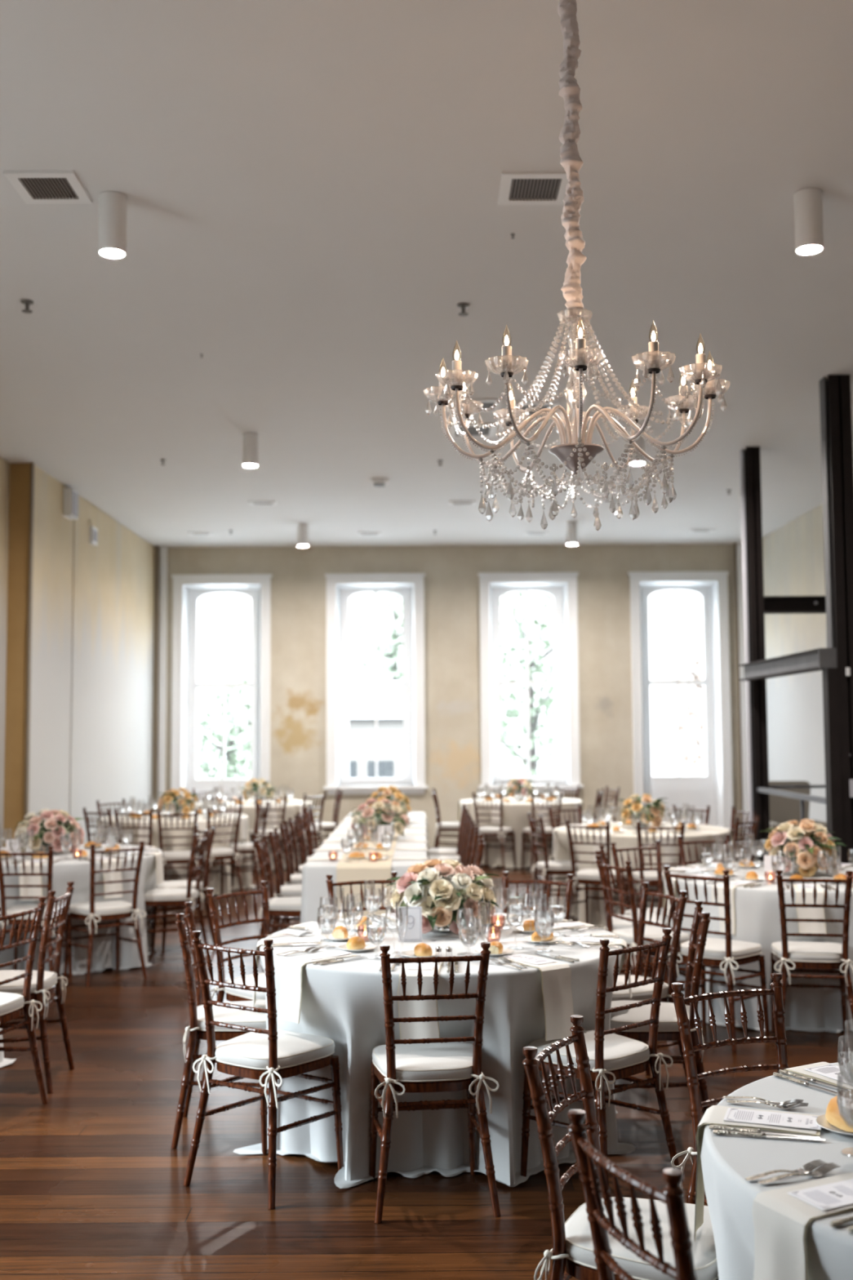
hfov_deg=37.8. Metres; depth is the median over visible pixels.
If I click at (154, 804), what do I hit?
water goblet
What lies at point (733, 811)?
chair
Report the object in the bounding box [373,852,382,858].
bread roll
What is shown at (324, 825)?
cushion
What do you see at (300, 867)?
cushion
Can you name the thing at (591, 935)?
table knife
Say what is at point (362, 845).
bread roll
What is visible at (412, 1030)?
napkin
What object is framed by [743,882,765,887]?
table knife
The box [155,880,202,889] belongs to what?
cushion
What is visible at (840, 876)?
bread roll
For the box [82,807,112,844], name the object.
chair
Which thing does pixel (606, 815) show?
water goblet
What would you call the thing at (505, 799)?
bread roll
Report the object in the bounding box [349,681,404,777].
building
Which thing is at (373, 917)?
table knife
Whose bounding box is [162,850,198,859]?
cushion
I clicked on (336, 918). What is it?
fork
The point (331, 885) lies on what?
chair
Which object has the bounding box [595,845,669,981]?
chair
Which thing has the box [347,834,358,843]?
water goblet
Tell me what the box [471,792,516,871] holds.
chair
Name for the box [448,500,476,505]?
ceiling vent
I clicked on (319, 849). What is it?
napkin
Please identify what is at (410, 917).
table number card
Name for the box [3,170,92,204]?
ceiling vent
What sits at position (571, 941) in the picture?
fork
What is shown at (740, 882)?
menu card
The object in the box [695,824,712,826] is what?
napkin
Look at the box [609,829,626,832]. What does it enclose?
bread plate
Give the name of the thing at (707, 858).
water goblet
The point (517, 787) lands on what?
centrepiece
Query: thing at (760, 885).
table knife
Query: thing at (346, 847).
water goblet
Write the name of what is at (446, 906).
centrepiece
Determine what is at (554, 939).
bread plate
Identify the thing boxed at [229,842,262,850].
cushion
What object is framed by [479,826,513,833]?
cushion
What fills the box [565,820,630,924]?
chair
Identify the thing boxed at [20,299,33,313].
sprinkler head
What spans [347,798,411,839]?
centrepiece
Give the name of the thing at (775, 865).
water goblet
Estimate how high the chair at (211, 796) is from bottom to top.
0.924 m
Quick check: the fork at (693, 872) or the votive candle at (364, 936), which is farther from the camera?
the fork at (693, 872)
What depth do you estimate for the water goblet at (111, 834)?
9.58 m
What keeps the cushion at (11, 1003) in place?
on the chair at (12, 1006)
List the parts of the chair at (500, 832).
leg, leg, rail, rail, rail, rail, seat frame, leg, leg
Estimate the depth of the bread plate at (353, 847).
9.29 m
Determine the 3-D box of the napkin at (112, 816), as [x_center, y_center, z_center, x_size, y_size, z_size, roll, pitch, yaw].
[-3.309,1.984,13.015,0.283,0.265,0.152,0,-4,-6]
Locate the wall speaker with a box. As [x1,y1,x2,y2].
[62,488,78,519]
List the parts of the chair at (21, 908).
leg, leg, rail, rail, rail, rail, seat frame, leg, leg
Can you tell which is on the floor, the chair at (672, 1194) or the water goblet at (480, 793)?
the chair at (672, 1194)
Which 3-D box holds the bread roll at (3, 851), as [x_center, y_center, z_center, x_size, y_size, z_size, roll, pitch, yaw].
[-3.022,1.526,8.872,0.133,0.044,0.060,-1,-4,11]
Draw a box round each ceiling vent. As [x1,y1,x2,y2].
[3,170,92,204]
[187,531,213,535]
[248,501,277,505]
[357,532,382,535]
[444,399,502,412]
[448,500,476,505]
[449,423,496,437]
[497,171,568,205]
[515,401,559,417]
[524,531,548,534]
[599,497,629,502]
[688,528,715,532]
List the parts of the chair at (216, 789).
rail, leg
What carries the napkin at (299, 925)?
on the tablecloth at (342, 1002)
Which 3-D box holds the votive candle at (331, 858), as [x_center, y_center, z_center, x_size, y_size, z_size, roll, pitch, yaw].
[-0.641,1.482,8.533,0.066,0.059,0.066,0,-4,0]
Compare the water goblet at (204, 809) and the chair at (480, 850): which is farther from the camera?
the water goblet at (204, 809)
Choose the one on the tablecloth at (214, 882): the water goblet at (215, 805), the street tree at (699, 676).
the water goblet at (215, 805)
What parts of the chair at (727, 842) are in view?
leg, rail, rail, leg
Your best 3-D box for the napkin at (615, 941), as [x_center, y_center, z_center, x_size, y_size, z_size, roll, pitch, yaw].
[0.715,1.372,5.209,0.284,0.225,0.150,-1,-4,8]
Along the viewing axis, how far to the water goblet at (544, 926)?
4.99 m
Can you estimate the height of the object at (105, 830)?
0.225 m
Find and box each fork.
[266,931,310,935]
[269,932,312,937]
[275,946,317,955]
[283,946,323,955]
[336,918,357,922]
[391,963,399,970]
[489,958,521,968]
[497,956,527,968]
[512,915,531,919]
[562,926,597,930]
[570,927,604,931]
[570,941,615,946]
[573,942,618,947]
[670,871,697,874]
[676,865,706,867]
[677,866,706,868]
[678,872,702,875]
[723,1096,804,1106]
[726,1100,808,1109]
[745,1159,826,1180]
[758,1162,840,1183]
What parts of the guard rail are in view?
rail, rail, post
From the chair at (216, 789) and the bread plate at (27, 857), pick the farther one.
the chair at (216, 789)
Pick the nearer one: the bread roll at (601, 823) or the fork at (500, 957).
the fork at (500, 957)
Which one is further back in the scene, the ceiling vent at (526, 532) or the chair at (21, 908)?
the ceiling vent at (526, 532)
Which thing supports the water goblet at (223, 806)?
on the tablecloth at (214, 882)
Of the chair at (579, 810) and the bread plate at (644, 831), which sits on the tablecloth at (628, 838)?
the bread plate at (644, 831)
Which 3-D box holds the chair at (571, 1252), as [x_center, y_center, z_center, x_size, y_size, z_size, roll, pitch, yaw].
[0.492,1.414,2.940,0.450,0.924,0.445,-2,-5,25]
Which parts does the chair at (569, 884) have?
leg, rail, rail, leg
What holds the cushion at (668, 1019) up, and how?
on the chair at (668, 1029)
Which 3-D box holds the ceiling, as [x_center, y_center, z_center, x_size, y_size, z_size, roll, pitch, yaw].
[0.312,-2.212,6.854,9.400,0.100,22.950,0,-4,0]
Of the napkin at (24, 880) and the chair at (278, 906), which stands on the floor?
the chair at (278, 906)
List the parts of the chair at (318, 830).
leg, rail, leg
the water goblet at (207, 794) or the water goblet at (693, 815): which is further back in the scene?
the water goblet at (207, 794)
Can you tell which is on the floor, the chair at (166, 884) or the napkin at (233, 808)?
the chair at (166, 884)
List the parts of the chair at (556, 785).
rail, leg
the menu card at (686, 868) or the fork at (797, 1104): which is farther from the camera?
the menu card at (686, 868)
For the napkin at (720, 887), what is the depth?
7.01 m
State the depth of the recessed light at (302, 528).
15.88 m
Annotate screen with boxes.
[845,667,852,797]
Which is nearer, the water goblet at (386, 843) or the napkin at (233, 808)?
the water goblet at (386, 843)
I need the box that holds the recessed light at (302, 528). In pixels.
[297,523,307,546]
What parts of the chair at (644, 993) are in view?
leg, rail, rail, rail, rail, seat frame, leg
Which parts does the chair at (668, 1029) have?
seat frame, leg, leg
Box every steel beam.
[739,648,837,680]
[764,595,826,613]
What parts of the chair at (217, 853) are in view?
leg, seat frame, leg, rail, rail, rail, rail, leg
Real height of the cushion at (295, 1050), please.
0.057 m
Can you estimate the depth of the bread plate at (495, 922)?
5.71 m
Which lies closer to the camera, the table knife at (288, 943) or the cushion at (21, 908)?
the table knife at (288, 943)
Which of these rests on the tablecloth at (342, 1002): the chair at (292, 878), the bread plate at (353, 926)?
the bread plate at (353, 926)
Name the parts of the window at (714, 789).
sash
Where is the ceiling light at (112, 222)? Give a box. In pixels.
[97,191,127,258]
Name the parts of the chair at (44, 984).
seat frame, leg, rail, rail, rail, rail, leg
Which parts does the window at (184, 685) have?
sash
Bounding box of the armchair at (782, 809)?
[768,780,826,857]
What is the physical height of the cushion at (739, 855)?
0.057 m
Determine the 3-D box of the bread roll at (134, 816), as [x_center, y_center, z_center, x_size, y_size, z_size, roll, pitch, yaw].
[-2.987,1.813,12.819,0.133,0.044,0.060,-2,-4,21]
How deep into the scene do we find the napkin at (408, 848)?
9.33 m
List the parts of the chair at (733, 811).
leg, rail, rail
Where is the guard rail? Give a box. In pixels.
[757,785,826,837]
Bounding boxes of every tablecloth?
[0,844,162,974]
[0,1028,16,1067]
[96,812,255,897]
[189,799,314,870]
[233,915,635,1188]
[300,811,427,924]
[459,797,582,867]
[546,822,733,927]
[664,861,852,1032]
[700,1062,852,1279]
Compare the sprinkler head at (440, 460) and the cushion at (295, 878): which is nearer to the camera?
the cushion at (295, 878)
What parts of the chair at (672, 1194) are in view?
leg, rail, rail, rail, leg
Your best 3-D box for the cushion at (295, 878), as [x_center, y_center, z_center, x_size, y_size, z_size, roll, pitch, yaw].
[-0.931,1.928,10.074,0.386,0.057,0.390,0,-4,0]
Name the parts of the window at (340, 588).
sill, sash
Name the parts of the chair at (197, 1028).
leg, rail, rail, leg, seat frame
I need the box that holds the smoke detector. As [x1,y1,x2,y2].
[369,477,389,486]
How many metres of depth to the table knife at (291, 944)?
5.15 m
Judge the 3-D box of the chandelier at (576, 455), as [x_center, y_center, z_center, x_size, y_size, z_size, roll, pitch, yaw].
[0.509,-1.369,4.312,1.015,1.953,1.016,-2,-4,20]
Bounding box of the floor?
[0,845,852,1279]
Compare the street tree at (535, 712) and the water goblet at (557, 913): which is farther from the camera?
the street tree at (535, 712)
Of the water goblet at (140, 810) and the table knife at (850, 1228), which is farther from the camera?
the water goblet at (140, 810)
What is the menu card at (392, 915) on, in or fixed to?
on the napkin at (384, 914)
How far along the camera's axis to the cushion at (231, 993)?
5.75 m
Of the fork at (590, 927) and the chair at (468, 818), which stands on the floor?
the chair at (468, 818)
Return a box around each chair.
[0,845,71,977]
[0,881,74,1093]
[0,896,48,1104]
[63,840,147,986]
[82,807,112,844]
[96,798,125,817]
[114,808,165,881]
[144,830,209,954]
[155,824,215,954]
[156,809,198,880]
[170,901,266,1148]
[182,930,343,1208]
[187,806,244,900]
[192,787,217,801]
[200,880,270,1087]
[209,795,252,869]
[229,801,270,894]
[248,794,287,875]
[254,835,301,969]
[268,827,302,934]
[279,821,302,930]
[280,791,326,851]
[288,814,304,923]
[296,809,311,864]
[304,804,317,856]
[313,788,342,847]
[325,871,397,918]
[369,942,500,1223]
[426,804,466,856]
[429,808,469,863]
[431,788,460,848]
[448,820,475,882]
[461,813,472,866]
[466,826,479,897]
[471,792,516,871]
[474,835,485,868]
[502,871,573,919]
[520,928,683,1185]
[521,791,562,871]
[522,1014,719,1279]
[527,813,578,917]
[548,804,582,901]
[555,784,580,799]
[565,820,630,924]
[567,1109,697,1279]
[573,788,604,824]
[582,786,620,822]
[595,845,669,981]
[595,855,689,984]
[610,840,671,977]
[610,900,711,1115]
[611,881,688,1081]
[631,822,685,909]
[663,865,769,1051]
[671,973,788,1204]
[672,804,710,824]
[677,834,730,866]
[730,806,756,862]
[732,815,759,862]
[770,870,852,1034]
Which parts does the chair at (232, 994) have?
leg, rail, rail, seat frame, rail, rail, leg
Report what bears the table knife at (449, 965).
on the tablecloth at (342, 1002)
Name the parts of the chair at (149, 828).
leg, rail, rail, rail, rail, leg, leg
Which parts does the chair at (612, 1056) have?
leg, seat frame, leg, leg, rail, rail, rail, rail, leg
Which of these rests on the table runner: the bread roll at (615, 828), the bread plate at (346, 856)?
the bread plate at (346, 856)
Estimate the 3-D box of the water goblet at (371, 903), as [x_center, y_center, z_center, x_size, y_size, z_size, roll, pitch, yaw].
[-0.249,1.229,5.739,0.082,0.160,0.082,3,-5,-35]
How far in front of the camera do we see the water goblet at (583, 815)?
11.28 m
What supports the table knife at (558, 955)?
on the tablecloth at (342, 1002)
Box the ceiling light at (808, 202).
[793,187,823,254]
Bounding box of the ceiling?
[0,0,852,547]
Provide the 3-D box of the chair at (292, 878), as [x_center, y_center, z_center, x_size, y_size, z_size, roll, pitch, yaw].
[-0.961,1.941,10.068,0.451,0.924,0.445,0,-4,0]
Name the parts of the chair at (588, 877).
leg, rail, leg, rail, rail, rail, seat frame, leg, leg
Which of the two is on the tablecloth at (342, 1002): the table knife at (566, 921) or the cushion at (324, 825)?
the table knife at (566, 921)
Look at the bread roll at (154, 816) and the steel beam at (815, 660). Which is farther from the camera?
the bread roll at (154, 816)
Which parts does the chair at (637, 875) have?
leg, seat frame, rail, rail, rail, rail, leg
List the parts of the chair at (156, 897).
leg, seat frame, leg, rail, rail, rail, leg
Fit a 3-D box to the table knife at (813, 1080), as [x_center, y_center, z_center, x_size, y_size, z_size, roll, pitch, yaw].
[0.979,1.107,3.120,0.017,0.013,0.235,2,-5,-34]
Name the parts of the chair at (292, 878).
leg, leg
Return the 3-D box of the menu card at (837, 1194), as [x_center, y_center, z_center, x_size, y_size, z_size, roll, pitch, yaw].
[0.801,1.050,2.368,0.210,0.002,0.096,2,-5,-25]
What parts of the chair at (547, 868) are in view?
leg, rail, rail, leg, seat frame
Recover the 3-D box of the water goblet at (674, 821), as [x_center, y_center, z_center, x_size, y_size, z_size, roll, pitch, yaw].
[2.128,1.570,10.650,0.082,0.160,0.082,3,-5,-38]
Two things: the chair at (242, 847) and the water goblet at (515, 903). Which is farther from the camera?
the chair at (242, 847)
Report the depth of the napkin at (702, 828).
10.99 m
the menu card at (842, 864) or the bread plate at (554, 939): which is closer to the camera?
the bread plate at (554, 939)
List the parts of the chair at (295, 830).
leg, leg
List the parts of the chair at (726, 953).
leg, rail, rail, leg, rail, rail, seat frame, leg, leg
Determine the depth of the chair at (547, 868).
10.80 m
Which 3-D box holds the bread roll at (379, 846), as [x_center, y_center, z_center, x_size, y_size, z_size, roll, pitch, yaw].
[-0.339,1.538,9.294,0.085,0.047,0.070,-4,-6,42]
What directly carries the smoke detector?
attached to the ceiling
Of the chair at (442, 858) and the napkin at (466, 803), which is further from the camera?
the napkin at (466, 803)
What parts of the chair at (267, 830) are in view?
leg, seat frame, rail, rail, rail, leg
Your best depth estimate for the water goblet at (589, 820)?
10.93 m
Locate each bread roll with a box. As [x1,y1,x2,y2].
[0,850,11,857]
[32,852,48,857]
[77,849,87,856]
[84,841,101,847]
[103,847,117,853]
[113,843,119,848]
[130,815,142,817]
[148,814,161,818]
[332,925,348,938]
[346,936,365,949]
[348,851,364,857]
[355,842,368,848]
[356,916,372,928]
[361,834,369,839]
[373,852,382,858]
[376,842,386,848]
[413,942,432,956]
[484,915,491,924]
[488,941,502,954]
[502,798,510,801]
[523,920,535,930]
[531,931,553,941]
[586,822,599,826]
[597,821,605,825]
[613,826,619,831]
[621,819,631,824]
[686,823,696,828]
[714,866,733,875]
[716,862,724,869]
[739,859,755,866]
[745,871,758,879]
[789,874,803,878]
[825,1095,852,1132]
[833,873,846,879]
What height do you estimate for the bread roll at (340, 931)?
0.050 m
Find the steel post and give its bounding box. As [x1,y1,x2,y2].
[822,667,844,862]
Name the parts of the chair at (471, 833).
leg, leg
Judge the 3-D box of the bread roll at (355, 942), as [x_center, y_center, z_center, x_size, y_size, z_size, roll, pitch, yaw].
[-0.286,1.231,5.069,0.085,0.047,0.070,4,-6,-44]
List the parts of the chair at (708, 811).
leg, rail, leg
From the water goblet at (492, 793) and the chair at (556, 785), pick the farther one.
the chair at (556, 785)
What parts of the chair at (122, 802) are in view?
leg, rail, leg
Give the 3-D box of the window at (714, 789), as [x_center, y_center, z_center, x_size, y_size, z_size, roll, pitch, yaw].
[3.634,0.982,17.927,1.440,3.910,0.420,0,-4,0]
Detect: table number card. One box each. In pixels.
[5,839,20,857]
[377,825,391,844]
[398,906,422,942]
[764,855,782,879]
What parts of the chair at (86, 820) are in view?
leg, rail, rail, rail, leg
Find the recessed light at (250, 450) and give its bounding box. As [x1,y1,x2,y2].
[242,431,257,467]
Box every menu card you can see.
[26,859,47,862]
[85,856,114,859]
[122,851,154,853]
[124,846,151,848]
[271,937,320,942]
[296,950,352,959]
[302,921,346,928]
[385,913,398,919]
[406,962,435,969]
[490,913,509,919]
[502,953,555,964]
[553,921,586,928]
[562,937,613,942]
[673,867,709,871]
[688,874,716,876]
[722,880,753,884]
[723,1107,821,1129]
[786,1178,852,1210]
[795,883,817,888]
[804,1063,852,1084]
[840,862,852,866]
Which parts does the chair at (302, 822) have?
leg, leg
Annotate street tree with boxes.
[196,674,251,778]
[350,591,403,681]
[500,591,556,777]
[666,628,706,775]
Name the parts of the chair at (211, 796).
leg, rail, rail, leg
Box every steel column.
[739,446,770,861]
[819,374,852,863]
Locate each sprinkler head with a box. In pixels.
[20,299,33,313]
[160,459,165,465]
[437,459,443,466]
[457,302,469,316]
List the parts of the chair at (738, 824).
leg, rail, rail, rail, rail, leg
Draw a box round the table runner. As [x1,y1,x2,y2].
[336,826,398,919]
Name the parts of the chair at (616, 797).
leg, leg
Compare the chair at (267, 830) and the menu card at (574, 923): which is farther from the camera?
the chair at (267, 830)
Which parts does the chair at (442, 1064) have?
leg, leg, seat frame, rail, rail, rail, rail, leg, leg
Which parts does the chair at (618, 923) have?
leg, leg, leg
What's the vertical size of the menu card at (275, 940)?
0.002 m
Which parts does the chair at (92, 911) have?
leg, leg, seat frame, rail, rail, rail, rail, leg, leg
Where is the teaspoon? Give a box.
[536,942,574,945]
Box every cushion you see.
[0,969,57,993]
[0,991,24,1014]
[5,904,69,918]
[69,899,132,914]
[144,888,198,901]
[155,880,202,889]
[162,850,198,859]
[196,1000,266,1030]
[199,847,233,856]
[214,1029,334,1068]
[224,973,265,999]
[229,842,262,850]
[248,828,280,835]
[268,896,301,909]
[280,884,302,895]
[288,826,319,832]
[290,873,302,883]
[298,864,304,872]
[315,822,335,828]
[372,1041,473,1080]
[426,848,457,855]
[429,855,459,862]
[436,822,460,828]
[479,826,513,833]
[523,826,555,833]
[528,1029,649,1069]
[536,860,578,870]
[564,1197,718,1279]
[576,868,626,879]
[582,819,613,822]
[605,915,668,928]
[610,1000,689,1030]
[611,975,668,1001]
[612,925,689,944]
[624,907,668,916]
[632,871,663,880]
[680,937,761,958]
[736,853,750,861]
[771,941,842,961]
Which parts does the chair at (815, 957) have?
leg, leg, seat frame, rail, rail, rail, rail, leg, leg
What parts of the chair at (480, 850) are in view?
leg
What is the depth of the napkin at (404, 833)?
10.73 m
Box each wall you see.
[0,457,154,846]
[156,544,741,848]
[762,503,826,822]
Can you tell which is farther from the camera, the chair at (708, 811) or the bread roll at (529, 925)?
the chair at (708, 811)
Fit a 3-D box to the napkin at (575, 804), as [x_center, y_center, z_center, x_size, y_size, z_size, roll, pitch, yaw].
[1.734,2.100,15.322,0.284,0.225,0.150,-3,-5,34]
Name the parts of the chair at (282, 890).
leg, leg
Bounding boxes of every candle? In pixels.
[72,849,82,858]
[328,851,337,860]
[357,924,370,941]
[368,852,377,861]
[485,927,501,942]
[490,915,505,929]
[764,871,776,882]
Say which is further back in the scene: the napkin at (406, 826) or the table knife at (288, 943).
the napkin at (406, 826)
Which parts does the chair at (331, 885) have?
leg, rail, rail, leg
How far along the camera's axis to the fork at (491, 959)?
4.72 m
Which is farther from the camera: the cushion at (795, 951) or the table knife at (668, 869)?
the table knife at (668, 869)
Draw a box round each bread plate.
[26,857,47,859]
[71,854,89,857]
[321,933,358,941]
[338,943,377,951]
[346,856,368,859]
[346,924,377,931]
[352,846,371,849]
[357,838,374,841]
[367,856,389,860]
[371,847,391,850]
[400,950,439,957]
[470,919,500,925]
[475,947,514,956]
[513,925,536,933]
[524,936,560,943]
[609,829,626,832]
[641,830,659,833]
[684,826,700,830]
[710,867,735,871]
[711,872,737,876]
[735,864,759,868]
[738,876,764,881]
[815,1114,852,1136]
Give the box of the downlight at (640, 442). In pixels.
[629,431,644,465]
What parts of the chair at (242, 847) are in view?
leg, seat frame, leg, leg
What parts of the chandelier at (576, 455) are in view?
bulb, bead trim, bead trim, arm, bead trim, bulb, arm, arm, bead trim, bead trim, arm, arm, dish, arm, bulb, bead trim, arm, bead trim, arm, bead trim, arm, arm, bead trim, arm, bulb, bead trim, bead trim, bulb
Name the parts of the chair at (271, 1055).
leg, rail, rail, rail, rail, leg, leg, seat frame, leg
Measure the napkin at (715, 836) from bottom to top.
0.225 m
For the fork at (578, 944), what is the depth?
5.08 m
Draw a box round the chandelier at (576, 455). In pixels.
[423,0,729,530]
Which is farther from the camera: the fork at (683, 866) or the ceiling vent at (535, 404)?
the ceiling vent at (535, 404)
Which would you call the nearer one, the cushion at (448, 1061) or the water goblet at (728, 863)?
the cushion at (448, 1061)
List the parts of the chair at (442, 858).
leg, leg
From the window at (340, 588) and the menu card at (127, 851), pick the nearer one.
the menu card at (127, 851)
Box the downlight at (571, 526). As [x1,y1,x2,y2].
[566,521,577,545]
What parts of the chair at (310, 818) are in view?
leg, leg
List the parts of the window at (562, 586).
sash, sill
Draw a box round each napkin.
[18,859,48,900]
[84,857,122,899]
[95,816,124,841]
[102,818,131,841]
[122,852,163,884]
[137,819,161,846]
[186,818,206,847]
[193,804,210,812]
[216,816,246,839]
[227,804,244,813]
[252,937,319,1007]
[260,804,278,827]
[278,950,356,1023]
[282,803,306,818]
[293,800,315,819]
[293,921,347,929]
[304,857,343,864]
[313,848,342,853]
[321,840,348,844]
[328,832,353,837]
[333,826,355,831]
[379,912,398,921]
[391,857,428,860]
[393,847,429,859]
[395,839,429,855]
[397,961,443,1039]
[404,832,428,848]
[405,826,429,849]
[408,816,427,825]
[410,820,428,834]
[457,799,478,820]
[462,800,484,811]
[491,802,509,823]
[494,912,517,920]
[499,954,573,1040]
[530,802,548,826]
[552,827,583,854]
[552,921,596,929]
[556,800,578,820]
[561,799,584,813]
[562,938,632,998]
[564,824,587,826]
[592,831,622,862]
[609,822,621,824]
[651,832,676,867]
[662,867,710,907]
[666,876,715,915]
[685,831,722,860]
[694,1105,822,1239]
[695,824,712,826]
[701,827,733,844]
[711,880,759,934]
[751,1172,852,1279]
[783,1062,852,1088]
[793,884,826,933]
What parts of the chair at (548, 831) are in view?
leg, leg, seat frame, rail, rail, rail, leg, leg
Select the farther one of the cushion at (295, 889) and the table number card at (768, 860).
the cushion at (295, 889)
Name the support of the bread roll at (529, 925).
on the bread plate at (520, 929)
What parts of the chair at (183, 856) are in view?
leg, rail, rail, rail, rail, seat frame, leg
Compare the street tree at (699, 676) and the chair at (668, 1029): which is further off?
the street tree at (699, 676)
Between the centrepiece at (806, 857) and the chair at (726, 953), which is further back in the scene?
the centrepiece at (806, 857)
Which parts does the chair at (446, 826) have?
leg, leg, seat frame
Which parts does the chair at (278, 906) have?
leg, leg, seat frame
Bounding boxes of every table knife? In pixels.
[262,942,319,946]
[271,943,322,946]
[287,926,321,931]
[289,925,319,928]
[312,955,361,964]
[320,955,366,964]
[367,914,381,922]
[372,913,389,920]
[447,961,451,973]
[453,961,458,972]
[534,952,574,962]
[535,951,579,961]
[553,920,573,923]
[561,933,616,936]
[564,934,619,937]
[668,869,705,871]
[669,870,705,872]
[709,1124,820,1137]
[713,1129,825,1140]
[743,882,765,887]
[749,882,772,887]
[773,1071,837,1093]
[778,1069,846,1089]
[830,1215,852,1226]
[847,1225,852,1232]
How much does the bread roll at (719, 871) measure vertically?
0.044 m
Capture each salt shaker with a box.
[435,946,441,951]
[445,946,452,951]
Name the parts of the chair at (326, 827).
seat frame, leg, leg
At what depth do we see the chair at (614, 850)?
8.17 m
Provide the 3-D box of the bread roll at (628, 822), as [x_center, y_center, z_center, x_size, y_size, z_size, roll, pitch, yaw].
[1.869,1.689,11.542,0.133,0.044,0.060,-4,-6,43]
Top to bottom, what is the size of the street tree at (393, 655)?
10.543 m
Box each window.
[170,573,272,809]
[323,573,427,794]
[478,572,583,793]
[627,571,733,829]
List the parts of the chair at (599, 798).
leg, leg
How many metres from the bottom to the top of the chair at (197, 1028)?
0.924 m
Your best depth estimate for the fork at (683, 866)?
7.93 m
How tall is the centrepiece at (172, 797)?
0.304 m
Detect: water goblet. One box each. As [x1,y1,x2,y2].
[8,842,20,851]
[60,841,71,850]
[105,838,116,847]
[107,831,118,838]
[120,806,128,812]
[122,834,133,843]
[127,804,134,810]
[137,807,144,813]
[152,802,158,808]
[168,807,175,813]
[201,806,208,813]
[206,793,213,798]
[211,802,218,808]
[216,791,222,796]
[219,804,226,810]
[221,794,227,799]
[250,794,256,799]
[273,794,279,798]
[287,792,293,797]
[317,915,336,932]
[320,904,337,916]
[341,843,352,853]
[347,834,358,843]
[352,826,362,835]
[364,896,381,911]
[366,924,386,942]
[381,839,391,848]
[384,831,394,839]
[458,926,479,944]
[477,791,484,795]
[481,789,487,794]
[489,791,496,796]
[501,788,507,793]
[507,896,524,911]
[515,792,521,797]
[532,788,538,793]
[534,918,553,935]
[542,791,549,795]
[548,905,566,920]
[553,789,559,794]
[581,813,590,820]
[585,816,594,823]
[603,811,611,818]
[631,818,639,826]
[666,811,675,818]
[670,817,679,826]
[692,813,700,816]
[692,816,702,823]
[701,853,714,863]
[711,848,724,858]
[721,857,735,869]
[751,845,764,856]
[771,862,786,872]
[826,862,841,873]
[837,1088,852,1124]
[838,1051,852,1082]
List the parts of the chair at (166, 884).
leg, leg, rail, leg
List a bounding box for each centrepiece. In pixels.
[14,808,84,853]
[153,787,199,814]
[239,777,276,801]
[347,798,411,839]
[365,785,411,822]
[386,858,498,934]
[504,777,537,799]
[616,793,667,827]
[760,818,846,877]
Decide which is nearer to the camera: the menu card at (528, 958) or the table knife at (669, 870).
the menu card at (528, 958)
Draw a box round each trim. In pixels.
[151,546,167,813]
[733,542,749,846]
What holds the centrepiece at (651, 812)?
on the tablecloth at (628, 838)
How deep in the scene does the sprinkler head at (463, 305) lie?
7.76 m
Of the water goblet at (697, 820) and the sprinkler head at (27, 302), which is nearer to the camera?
the sprinkler head at (27, 302)
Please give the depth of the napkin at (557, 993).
4.65 m
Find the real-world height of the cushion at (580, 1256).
0.057 m
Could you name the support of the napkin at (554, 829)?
on the tablecloth at (628, 838)
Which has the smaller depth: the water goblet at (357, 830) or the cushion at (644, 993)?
the cushion at (644, 993)
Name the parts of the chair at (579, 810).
leg, rail, rail, leg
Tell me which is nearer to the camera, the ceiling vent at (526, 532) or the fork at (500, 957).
the fork at (500, 957)
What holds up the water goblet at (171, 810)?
on the tablecloth at (214, 882)
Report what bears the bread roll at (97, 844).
on the bread plate
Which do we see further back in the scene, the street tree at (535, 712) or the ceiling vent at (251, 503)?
the street tree at (535, 712)
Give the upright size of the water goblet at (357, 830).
0.160 m
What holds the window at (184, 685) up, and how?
in the wall at (451, 580)
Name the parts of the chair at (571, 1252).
leg, rail, rail, rail, rail, leg, seat frame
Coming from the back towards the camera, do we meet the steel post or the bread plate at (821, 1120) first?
the steel post
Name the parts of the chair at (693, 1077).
leg, rail, rail, rail, rail, leg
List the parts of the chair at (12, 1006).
seat frame, rail, rail, rail, rail, leg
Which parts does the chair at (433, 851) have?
leg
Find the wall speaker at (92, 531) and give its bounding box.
[88,525,97,546]
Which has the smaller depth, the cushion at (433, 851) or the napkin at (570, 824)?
the napkin at (570, 824)
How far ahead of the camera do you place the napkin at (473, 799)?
15.80 m
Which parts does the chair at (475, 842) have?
leg, leg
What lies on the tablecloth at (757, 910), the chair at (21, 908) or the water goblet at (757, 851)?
the water goblet at (757, 851)
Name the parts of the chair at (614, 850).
leg, rail, rail, rail, rail, leg, leg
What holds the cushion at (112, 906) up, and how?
on the chair at (92, 911)
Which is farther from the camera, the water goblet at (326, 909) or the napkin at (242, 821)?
the napkin at (242, 821)
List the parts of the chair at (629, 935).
leg, rail, rail, rail, rail, leg, seat frame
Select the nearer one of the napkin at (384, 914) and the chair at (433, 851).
the napkin at (384, 914)
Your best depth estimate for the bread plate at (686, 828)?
10.95 m
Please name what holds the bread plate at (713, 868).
on the tablecloth at (757, 910)

